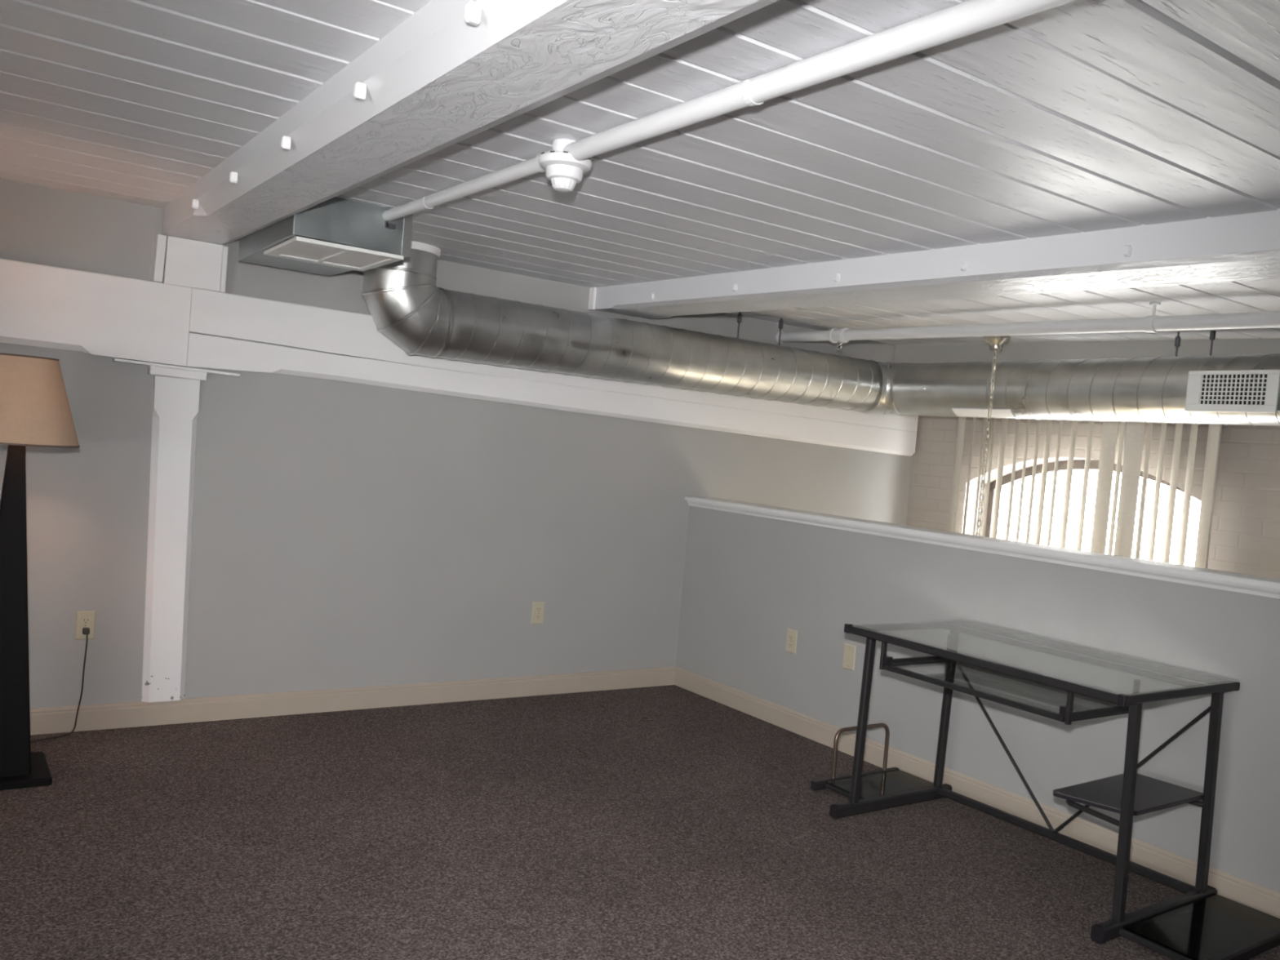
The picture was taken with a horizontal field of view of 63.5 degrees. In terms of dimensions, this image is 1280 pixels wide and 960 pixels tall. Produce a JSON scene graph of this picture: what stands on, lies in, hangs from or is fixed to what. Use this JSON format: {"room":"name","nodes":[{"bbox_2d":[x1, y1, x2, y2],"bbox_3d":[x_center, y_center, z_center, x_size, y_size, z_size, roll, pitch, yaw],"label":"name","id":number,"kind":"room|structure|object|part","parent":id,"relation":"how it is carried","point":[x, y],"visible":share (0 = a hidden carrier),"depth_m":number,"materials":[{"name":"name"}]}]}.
{"room":"loft room","nodes":[
{"label":"loft room","id":0,"kind":"room"},
{"bbox_2d":[0,177,912,708],"bbox_3d":[-1.413,1.256,4.870,8.028,5.100,0.160,4,2,-35],"label":"wall","id":1,"kind":"structure","parent":0,"point":[345,535],"depth_m":4.77,"materials":[{"name":"grey paint"}]},
{"bbox_2d":[74,610,96,639],"bbox_3d":[-2.224,0.584,4.145,0.070,0.115,0.009,4,2,-35],"label":"wall outlet","id":2,"kind":"object","parent":1,"relation":"attached to","point":[83,619],"visible":1,"depth_m":4.14,"materials":[{"name":"beige plastic"}]},
{"bbox_2d":[81,617,90,623],"bbox_3d":[-2.221,0.564,4.142,0.033,0.025,0.004,4,2,-35],"label":"receptacle","id":3,"kind":"object","parent":2,"relation":"attached to","point":[84,620],"depth_m":4.14,"materials":[{"name":"beige plastic"}]},
{"bbox_2d":[0,258,191,366],"bbox_3d":[-3.133,-0.713,3.373,3.102,0.334,0.050,4,2,-35],"label":"girder","id":4,"kind":"object","parent":1,"relation":"attached to","point":[45,306],"visible":0.97,"depth_m":4.04,"materials":[{"name":"white paint"}]},
{"bbox_2d":[112,358,239,702],"bbox_3d":[-1.955,0.226,4.266,0.479,1.400,0.062,4,2,-35],"label":"support post","id":5,"kind":"object","parent":1,"relation":"attached to","point":[175,401],"visible":1,"depth_m":4.28,"materials":[{"name":"white paint"}]},
{"bbox_3d":[-1.898,-0.461,4.244,0.479,0.021,0.058,4,2,-35],"label":"bolster plate","id":6,"kind":"part","parent":5,"relation":"part of","materials":[{"name":"white paint"}]},
{"bbox_2d":[30,666,676,735],"bbox_3d":[-2.172,0.962,4.208,5.800,0.100,0.022,4,2,-35],"label":"baseboard","id":7,"kind":"structure","parent":1,"relation":"attached to","point":[49,720],"depth_m":4.71,"materials":[{"name":"beige paint"}]},
{"bbox_2d":[530,601,544,624],"bbox_3d":[-0.525,0.685,5.328,0.070,0.115,0.009,4,2,-35],"label":"wall outlet","id":8,"kind":"object","parent":1,"relation":"attached to","point":[538,607],"visible":1,"depth_m":5.33,"materials":[{"name":"beige plastic"}]},
{"bbox_2d":[535,613,541,619],"bbox_3d":[-0.525,0.705,5.327,0.033,0.025,0.004,4,2,-35],"label":"receptacle","id":9,"kind":"object","parent":8,"relation":"attached to","point":[538,616],"depth_m":5.33,"materials":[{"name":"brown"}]},
{"bbox_2d":[535,606,542,611],"bbox_3d":[-0.522,0.666,5.325,0.033,0.025,0.004,4,2,-35],"label":"receptacle","id":10,"kind":"object","parent":8,"relation":"attached to","point":[537,608],"depth_m":5.32,"materials":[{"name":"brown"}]},
{"bbox_2d":[186,288,918,456],"bbox_3d":[-0.026,-0.473,5.541,4.487,0.407,0.050,4,2,-35],"label":"girder","id":11,"kind":"object","parent":1,"relation":"attached to","point":[304,340],"visible":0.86,"depth_m":4.94,"materials":[{"name":"white paint"}]},
{"bbox_2d":[151,234,228,293],"bbox_3d":[-1.845,-0.885,4.238,0.276,0.193,0.064,4,2,-35],"label":"post","id":12,"kind":"object","parent":11,"relation":"on","point":[176,261],"visible":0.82,"depth_m":4.21,"materials":[{"name":"white paint"}]},
{"bbox_2d":[0,0,1279,344],"bbox_3d":[0.804,-0.874,1.964,8.170,0.490,7.000,4,2,-35],"label":"ceiling","id":13,"kind":"structure","parent":0,"point":[1077,116],"depth_m":2.43,"materials":[{"name":"white paint"}]},
{"bbox_2d":[238,196,413,275],"bbox_3d":[-1.244,-0.938,3.983,0.419,0.196,0.856,4,2,-35],"label":"box","id":14,"kind":"object","parent":13,"relation":"attached to","point":[334,236],"visible":0.94,"depth_m":3.70,"materials":[{"name":"metal"}]},
{"bbox_2d":[263,235,403,271],"bbox_3d":[-1.140,-0.832,3.825,0.398,0.014,0.459,4,2,-35],"label":"return grille","id":15,"kind":"object","parent":14,"relation":"attached to","point":[321,250],"depth_m":3.74,"materials":[{"name":"white metal"}]},
{"bbox_2d":[162,0,778,244],"bbox_3d":[0.018,-0.710,1.418,0.287,0.275,6.779,4,2,-33],"label":"ceiling beam","id":16,"kind":"structure","parent":13,"relation":"attached to","point":[452,72],"depth_m":1.95,"materials":[{"name":"grey paint"}]},
{"bbox_2d":[382,0,1075,229],"bbox_3d":[0.675,-0.660,1.285,0.069,0.181,5.803,4,2,-33],"label":"conduit","id":17,"kind":"object","parent":13,"relation":"attached to","point":[969,17],"visible":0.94,"depth_m":1.87,"materials":[{"name":"white metal"}]},
{"bbox_2d":[538,138,591,191],"bbox_3d":[-0.189,-0.786,2.596,0.134,0.119,0.134,4,2,-35],"label":"detector","id":18,"kind":"object","parent":17,"relation":"attached to","point":[563,171],"visible":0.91,"depth_m":2.56,"materials":[{"name":"grey plastic"}]},
{"bbox_2d":[737,311,742,337],"bbox_3d":[0.543,-0.854,5.666,0.022,0.162,0.022,4,2,-12],"label":"hanger","id":19,"kind":"object","parent":13,"relation":"hanging from","point":[739,316],"visible":0.79,"depth_m":5.66,"materials":[{"name":"grey metal"}]},
{"bbox_3d":[0.543,-0.854,5.666,0.007,0.162,0.007,4,2,-12],"label":"rod","id":20,"kind":"part","parent":19,"relation":"part of","materials":[{"name":"grey metal"}]},
{"bbox_2d":[777,317,782,345],"bbox_3d":[0.792,-0.839,5.840,0.022,0.162,0.022,4,2,-12],"label":"hanger","id":21,"kind":"object","parent":13,"relation":"hanging from","point":[780,322],"visible":0.94,"depth_m":5.83,"materials":[{"name":"grey metal"}]},
{"bbox_2d":[360,240,1279,426],"bbox_3d":[2.038,-0.476,2.822,3.472,0.477,6.752,4,2,-35],"label":"spiral duct","id":22,"kind":"object","parent":13,"relation":"hanging from","point":[402,298],"visible":0.98,"depth_m":5.01,"materials":[{"name":"metal"}]},
{"bbox_3d":[2.527,-0.380,4.416,0.012,0.178,0.380,4,2,-33],"label":"register frame","id":23,"kind":"part","parent":22,"relation":"part of","materials":[{"name":"white metal"}]},
{"bbox_2d":[1199,373,1267,404],"bbox_3d":[2.532,-0.386,4.411,0.007,0.128,0.279,4,2,-33],"label":"grille","id":24,"kind":"object","parent":22,"relation":"attached to","point":[1214,388],"depth_m":4.41,"materials":[{"name":"white metal"}]},
{"bbox_2d":[587,208,1279,319],"bbox_3d":[1.740,-0.602,2.629,0.381,0.275,6.800,4,2,-33],"label":"ceiling beam","id":25,"kind":"structure","parent":13,"relation":"attached to","point":[1242,246],"depth_m":3.32,"materials":[{"name":"grey paint"}]},
{"bbox_2d":[975,335,1010,536],"bbox_3d":[1.778,0.204,5.411,0.200,1.992,0.200,4,2,-35],"label":"pendant light","id":26,"kind":"object","parent":13,"relation":"hanging from","point":[996,343],"visible":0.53,"depth_m":5.39,"materials":[{"name":"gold metal"}]},
{"bbox_3d":[1.787,0.092,5.407,0.021,1.547,0.021,5,2,10],"label":"chain","id":27,"kind":"part","parent":26,"relation":"part of","materials":[{"name":"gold metal"}]},
{"bbox_2d":[775,302,1279,350],"bbox_3d":[2.574,-0.524,3.218,0.084,0.225,6.816,4,2,-31],"label":"pipe","id":28,"kind":"object","parent":13,"relation":"attached to","point":[1152,323],"visible":1,"depth_m":4.45,"materials":[{"name":"white metal"}]},
{"bbox_2d":[893,337,1279,363],"bbox_3d":[3.604,-0.508,3.931,0.271,0.224,6.807,4,2,-33],"label":"ceiling beam","id":29,"kind":"structure","parent":13,"relation":"attached to","point":[978,352],"depth_m":5.58,"materials":[{"name":"grey paint"}]},
{"bbox_2d":[1174,331,1180,356],"bbox_3d":[2.517,-0.637,4.839,0.022,0.118,0.022,4,2,-12],"label":"hanger","id":30,"kind":"object","parent":13,"relation":"hanging from","point":[1177,341],"visible":1,"depth_m":4.83,"materials":[{"name":"grey metal"}]},
{"bbox_2d":[1209,330,1215,355],"bbox_3d":[2.604,-0.627,4.705,0.022,0.122,0.022,4,2,-12],"label":"hanger","id":31,"kind":"object","parent":13,"relation":"hanging from","point":[1212,333],"visible":0.82,"depth_m":4.70,"materials":[{"name":"grey metal"}]},
{"bbox_3d":[2.604,-0.623,4.705,0.007,0.114,0.007,6,2,33],"label":"rod","id":32,"kind":"part","parent":31,"relation":"part of","materials":[{"name":"grey metal"}]},
{"bbox_2d":[0,684,1279,959],"bbox_3d":[-0.266,1.392,1.433,5.800,0.250,6.800,4,2,-35],"label":"floor","id":33,"kind":"structure","parent":0,"point":[669,822],"depth_m":3.36,"materials":[{"name":"brown carpet"}]},
{"bbox_2d":[0,352,89,791],"bbox_3d":[-2.235,0.291,3.728,0.383,1.459,0.738,4,2,-20],"label":"floor lamp","id":34,"kind":"object","parent":33,"relation":"on","point":[35,411],"visible":1,"depth_m":3.52,"materials":[{"name":"black wood"}]},
{"bbox_3d":[-2.113,-0.422,3.537,0.220,0.007,0.220,4,2,-35],"label":"shade trim","id":35,"kind":"part","parent":34,"relation":"part of","materials":[{"name":"brown fabric"}]},
{"bbox_3d":[-2.126,-0.275,3.542,0.376,0.293,0.376,4,2,-35],"label":"lamp shade","id":36,"kind":"part","parent":34,"relation":"part of","materials":[{"name":"beige fabric"}]},
{"bbox_3d":[-2.138,-0.130,3.547,0.380,0.007,0.380,4,2,-35],"label":"shade trim","id":37,"kind":"part","parent":34,"relation":"part of","materials":[{"name":"brown"}]},
{"bbox_3d":[-2.296,0.807,3.928,0.070,0.404,0.443,5,2,11],"label":"cord","id":38,"kind":"part","parent":34,"relation":"part of","materials":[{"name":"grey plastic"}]},
{"bbox_2d":[810,619,1279,959],"bbox_3d":[1.329,0.959,3.624,0.699,0.738,1.613,4,2,-35],"label":"computer desk","id":39,"kind":"object","parent":33,"relation":"on","point":[1199,923],"visible":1,"depth_m":3.34,"materials":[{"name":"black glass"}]},
{"bbox_3d":[0.846,0.902,3.922,0.034,0.660,0.038,4,2,-35],"label":"leg","id":40,"kind":"part","parent":39,"relation":"part of","materials":[{"name":"black metal"}]},
{"bbox_3d":[1.002,1.248,4.231,0.446,0.006,0.244,4,2,-35],"label":"stand glass","id":41,"kind":"part","parent":39,"relation":"part of","materials":[{"name":"black glass"}]},
{"bbox_3d":[1.055,0.573,4.050,0.642,0.026,0.024,4,2,-35],"label":"rail","id":42,"kind":"part","parent":39,"relation":"part of","materials":[{"name":"black metal"}]},
{"bbox_3d":[1.246,0.927,4.204,0.034,0.660,0.038,4,2,-35],"label":"leg","id":43,"kind":"part","parent":39,"relation":"part of","materials":[{"name":"black metal"}]},
{"bbox_3d":[1.088,0.596,3.422,0.024,0.026,1.092,4,2,-35],"label":"rail","id":44,"kind":"part","parent":39,"relation":"part of","materials":[{"name":"black metal"}]},
{"bbox_2d":[879,634,1140,724],"bbox_3d":[1.270,0.677,3.603,0.419,0.115,0.765,4,2,-35],"label":"keyboard tray","id":45,"kind":"object","parent":39,"relation":"on","point":[1066,715],"depth_m":3.53,"materials":[{"name":"black metal"}]},
{"bbox_3d":[1.513,0.625,3.721,0.020,0.020,1.052,4,2,-35],"label":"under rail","id":46,"kind":"part","parent":39,"relation":"part of","materials":[{"name":"black metal"}]},
{"bbox_3d":[1.632,0.630,3.805,0.024,0.026,1.092,4,2,-35],"label":"rail","id":47,"kind":"part","parent":39,"relation":"part of","materials":[{"name":"black metal"}]},
{"bbox_3d":[1.444,0.981,3.065,0.034,0.660,0.038,4,2,-35],"label":"leg","id":48,"kind":"part","parent":39,"relation":"part of","materials":[{"name":"black metal"}]},
{"bbox_2d":[1053,773,1204,815],"bbox_3d":[1.558,1.003,3.303,0.509,0.014,0.245,4,2,-35],"label":"shelf","id":49,"kind":"object","parent":39,"relation":"attached to","point":[1151,794],"depth_m":3.27,"materials":[{"name":"black wood"}]},
{"bbox_3d":[1.665,0.653,3.177,0.642,0.026,0.024,4,2,-35],"label":"rail","id":50,"kind":"part","parent":39,"relation":"part of","materials":[{"name":"black metal"}]},
{"bbox_3d":[1.716,1.345,3.121,0.546,0.006,0.245,4,2,-35],"label":"stand glass","id":51,"kind":"part","parent":39,"relation":"part of","materials":[{"name":"black glass"}]},
{"bbox_3d":[1.845,1.006,3.347,0.034,0.660,0.038,4,2,-35],"label":"leg","id":52,"kind":"part","parent":39,"relation":"part of","materials":[{"name":"black metal"}]},
{"bbox_2d":[675,506,1279,893],"bbox_3d":[2.200,1.044,3.105,0.115,1.350,6.800,4,2,-35],"label":"wall","id":53,"kind":"structure","parent":0,"point":[748,580],"depth_m":4.10,"materials":[{"name":"grey paint"}]},
{"bbox_2d":[785,628,797,653],"bbox_3d":[0.747,0.797,5.105,0.009,0.115,0.070,4,2,-35],"label":"wall outlet","id":54,"kind":"object","parent":53,"relation":"attached to","point":[792,635],"visible":1,"depth_m":5.10,"materials":[{"name":"beige plastic"}]},
{"bbox_2d":[787,642,792,648],"bbox_3d":[0.744,0.816,5.104,0.004,0.025,0.033,4,2,-35],"label":"receptacle","id":55,"kind":"object","parent":54,"relation":"attached to","point":[789,644],"depth_m":5.10,"materials":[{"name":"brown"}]},
{"bbox_2d":[788,634,793,639],"bbox_3d":[0.747,0.777,5.103,0.004,0.025,0.033,4,2,-35],"label":"receptacle","id":56,"kind":"object","parent":54,"relation":"attached to","point":[790,636],"depth_m":5.10,"materials":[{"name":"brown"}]},
{"bbox_2d":[842,643,856,671],"bbox_3d":[0.968,0.820,4.787,0.007,0.115,0.070,4,2,-35],"label":"wall outlet","id":57,"kind":"object","parent":53,"relation":"attached to","point":[849,656],"visible":1,"depth_m":4.78,"materials":[{"name":"beige plastic"}]},
{"bbox_2d":[674,666,1279,918],"bbox_3d":[2.126,1.365,3.070,0.014,0.100,6.778,4,2,-35],"label":"baseboard","id":58,"kind":"structure","parent":53,"relation":"attached to","point":[1262,899],"depth_m":4.11,"materials":[{"name":"beige paint"}]},
{"bbox_2d":[684,496,1279,599],"bbox_3d":[2.255,0.377,3.080,0.190,0.052,6.798,4,2,-35],"label":"trim","id":59,"kind":"structure","parent":53,"relation":"on","point":[1269,587],"depth_m":4.05,"materials":[{"name":"white paint"}]},
{"bbox_2d":[906,415,1279,578],"bbox_3d":[3.652,1.709,4.169,0.300,5.100,7.010,4,2,-33],"label":"wall","id":60,"kind":"structure","parent":0,"point":[1245,534],"depth_m":5.41,"materials":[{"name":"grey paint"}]},
{"bbox_2d":[947,417,1222,568],"bbox_3d":[2.303,1.018,5.794,0.066,2.940,1.702,4,2,-33],"label":"vertical blind","id":61,"kind":"object","parent":60,"relation":"attached to","point":[1135,433],"visible":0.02,"depth_m":5.53,"materials":[{"name":"white plastic"}]},
{"bbox_2d":[984,459,1200,537],"bbox_3d":[2.561,1.287,6.041,0.070,2.832,1.512,4,2,-33],"label":"window","id":62,"kind":"structure","parent":60,"relation":"in","point":[1078,464],"depth_m":6.34,"materials":[{"name":"white glass"}]}
]}

